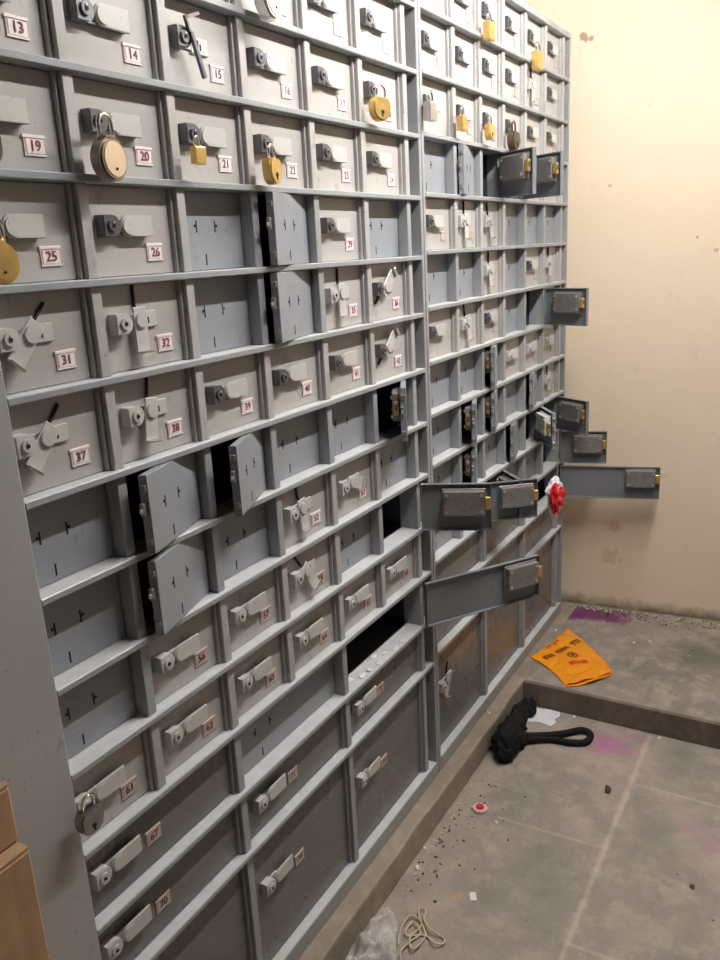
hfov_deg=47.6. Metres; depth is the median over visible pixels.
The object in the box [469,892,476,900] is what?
paper scrap
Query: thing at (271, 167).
padlock
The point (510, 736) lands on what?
cloth bag
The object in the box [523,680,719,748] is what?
step riser
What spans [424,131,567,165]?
shelf
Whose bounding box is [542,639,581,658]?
print
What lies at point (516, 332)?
shelf
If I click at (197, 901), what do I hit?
shelf
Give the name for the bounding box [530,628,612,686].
plastic bag
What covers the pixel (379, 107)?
padlock
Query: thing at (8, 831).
cardboard box
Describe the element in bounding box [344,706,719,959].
floor
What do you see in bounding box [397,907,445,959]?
string
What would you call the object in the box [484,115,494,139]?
padlock
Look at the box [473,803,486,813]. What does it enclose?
cap
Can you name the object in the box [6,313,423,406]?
shelf
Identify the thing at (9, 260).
padlock
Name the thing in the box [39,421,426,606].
shelf
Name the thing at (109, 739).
shelf
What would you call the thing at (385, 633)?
shelf
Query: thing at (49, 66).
shelf
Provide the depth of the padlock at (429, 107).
1.91 m
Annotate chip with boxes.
[605,785,610,792]
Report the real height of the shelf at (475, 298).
0.011 m
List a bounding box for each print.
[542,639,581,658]
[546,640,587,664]
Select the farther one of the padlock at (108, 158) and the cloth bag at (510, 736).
the cloth bag at (510, 736)
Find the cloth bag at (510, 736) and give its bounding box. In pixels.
[490,697,593,762]
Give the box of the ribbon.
[545,476,566,520]
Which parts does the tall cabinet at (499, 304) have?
panel, locker door, locker door, locker door, locker door, locker door, locker door, number plate, number plate, locker door, locker door, locker door, locker door, number plate, locker door, hasp plate, locker door, locker door, locker door, locker door, locker door, locker door, locker door, locker door, locker door, locker door, locker door, number plate, number plate, locker door, locker door, locker door, locker door, locker door, locker door, locker door, locker door, locker door, number plate, locker door, locker door, number plate, plinth rail, locker door, locker door, locker door, locker door, locker door, locker door, locker door, locker door, locker door, locker door, locker door, locker door, locker door, locker door, locker door, number plate, number plate, locker door, locker door, locker door, locker door, locker door, locker door, locker door, locker door, locker door, panel, locker door, locker door, locker door, locker door, locker door, locker door, locker door, locker door, locker door, locker door, locker door, locker door, panel, locker door, locker door, locker door, locker door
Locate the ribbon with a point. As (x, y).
(555, 492)
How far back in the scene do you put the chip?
2.40 m
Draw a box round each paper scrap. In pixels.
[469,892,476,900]
[528,708,559,726]
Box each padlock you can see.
[0,137,2,160]
[0,222,19,284]
[74,793,103,835]
[90,111,126,182]
[190,135,206,164]
[254,0,283,21]
[262,143,281,184]
[369,84,390,121]
[423,90,437,121]
[457,106,467,131]
[483,11,494,41]
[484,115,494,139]
[507,120,519,150]
[532,41,543,71]
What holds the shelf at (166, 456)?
attached to the tall cabinet at (219, 501)
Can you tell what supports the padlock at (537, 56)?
attached to the tall cabinet at (499, 304)
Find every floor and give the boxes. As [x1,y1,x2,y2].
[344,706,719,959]
[524,603,719,721]
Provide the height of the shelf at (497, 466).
0.011 m
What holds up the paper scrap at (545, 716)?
on the floor at (599, 881)
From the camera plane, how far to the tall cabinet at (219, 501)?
1.42 m
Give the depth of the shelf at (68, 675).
1.47 m
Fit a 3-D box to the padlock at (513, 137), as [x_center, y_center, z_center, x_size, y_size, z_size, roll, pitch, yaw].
[0.452,-1.010,2.396,0.022,0.083,0.055,6,18,30]
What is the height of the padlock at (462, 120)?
0.060 m
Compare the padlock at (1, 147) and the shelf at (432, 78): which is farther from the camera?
the shelf at (432, 78)
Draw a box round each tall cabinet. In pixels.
[0,0,541,959]
[417,0,660,771]
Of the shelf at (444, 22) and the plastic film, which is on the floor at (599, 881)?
the plastic film
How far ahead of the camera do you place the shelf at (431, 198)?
2.34 m
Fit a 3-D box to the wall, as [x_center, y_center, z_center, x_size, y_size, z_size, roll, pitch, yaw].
[2.268,-0.896,2.469,4.450,3.300,0.120,4,17,24]
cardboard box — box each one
[0,781,17,851]
[0,841,49,959]
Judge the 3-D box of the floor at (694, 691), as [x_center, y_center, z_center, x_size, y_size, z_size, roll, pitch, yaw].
[2.509,0.708,2.663,3.555,0.086,1.557,6,18,30]
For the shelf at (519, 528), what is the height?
0.011 m
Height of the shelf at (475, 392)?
0.011 m
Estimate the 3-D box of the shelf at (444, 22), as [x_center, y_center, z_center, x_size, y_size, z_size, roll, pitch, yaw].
[0.235,-1.258,2.466,0.460,0.011,1.182,6,18,30]
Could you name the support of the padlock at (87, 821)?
attached to the tall cabinet at (219, 501)
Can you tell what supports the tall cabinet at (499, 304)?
on the floor at (694, 691)
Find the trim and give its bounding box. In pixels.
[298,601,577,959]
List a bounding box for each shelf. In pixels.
[0,47,418,139]
[0,168,420,200]
[0,255,421,294]
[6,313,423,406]
[23,368,425,509]
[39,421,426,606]
[54,472,428,696]
[68,522,422,781]
[82,570,430,860]
[95,616,425,935]
[134,661,433,959]
[178,0,416,75]
[385,0,414,9]
[420,3,568,82]
[422,68,568,124]
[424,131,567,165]
[425,192,566,205]
[427,242,566,254]
[428,280,565,311]
[430,324,550,365]
[431,354,564,417]
[433,390,563,468]
[435,459,560,564]
[438,525,561,654]
[462,429,560,482]
[468,493,547,571]
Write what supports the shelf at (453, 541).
attached to the tall cabinet at (499, 304)
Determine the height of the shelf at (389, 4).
0.011 m
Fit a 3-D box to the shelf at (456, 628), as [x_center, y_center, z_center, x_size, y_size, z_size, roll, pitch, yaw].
[0.318,0.317,2.908,0.460,0.011,1.182,6,18,30]
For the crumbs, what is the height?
0.090 m
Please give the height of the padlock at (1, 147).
0.072 m
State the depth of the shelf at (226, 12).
1.50 m
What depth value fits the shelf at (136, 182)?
1.28 m
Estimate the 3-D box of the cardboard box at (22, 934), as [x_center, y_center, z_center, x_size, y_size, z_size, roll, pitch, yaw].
[-0.495,0.704,0.912,0.148,0.544,0.289,6,18,30]
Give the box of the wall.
[522,0,719,620]
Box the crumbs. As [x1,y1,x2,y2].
[402,603,719,954]
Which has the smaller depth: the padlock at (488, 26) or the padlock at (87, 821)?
the padlock at (87, 821)
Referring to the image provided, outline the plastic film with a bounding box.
[346,914,396,959]
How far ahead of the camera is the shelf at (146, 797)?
1.52 m
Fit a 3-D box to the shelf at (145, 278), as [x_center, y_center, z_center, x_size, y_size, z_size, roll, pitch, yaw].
[-0.348,-0.407,1.604,0.460,0.011,1.207,6,18,30]
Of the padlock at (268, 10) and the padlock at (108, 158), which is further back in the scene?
the padlock at (268, 10)
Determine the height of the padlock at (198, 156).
0.043 m
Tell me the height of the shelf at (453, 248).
0.011 m
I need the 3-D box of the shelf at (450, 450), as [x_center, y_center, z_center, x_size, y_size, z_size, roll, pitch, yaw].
[0.290,-0.208,2.761,0.460,0.011,1.182,6,18,30]
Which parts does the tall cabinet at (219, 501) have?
number plate, locker door, locker door, number plate, hasp plate, locker door, locker door, hasp plate, number plate, panel, locker door, number plate, locker door, number plate, locker door, locker door, locker door, locker door, locker door, number plate, locker door, number plate, locker door, number plate, hasp plate, locker door, number plate, hasp plate, number plate, locker door, number plate, number plate, locker door, locker door, number plate, locker door, locker door, locker door, hasp plate, locker door, number plate, locker door, locker door, number plate, locker door, number plate, locker door, number plate, locker door, locker door, locker door, number plate, locker door, locker door, number plate, locker door, number plate, locker door, locker door, number plate, number plate, locker door, locker door, number plate, locker door, number plate, locker door, locker door, locker door, number plate, locker door, hasp plate, locker door, hasp plate, number plate, locker door, locker door, number plate, number plate, number plate, locker door, locker door, locker door, number plate, locker door, number plate, locker door, hasp plate, number plate, locker door, locker door, number plate, number plate, locker door, plinth rail, locker door, number plate, locker door, number plate, number plate, locker door, locker door, number plate, locker door, locker door, number plate, locker door, number plate, locker door, locker door, number plate, locker door, number plate, locker door, number plate, number plate, locker door, locker door, number plate, panel, locker door, locker door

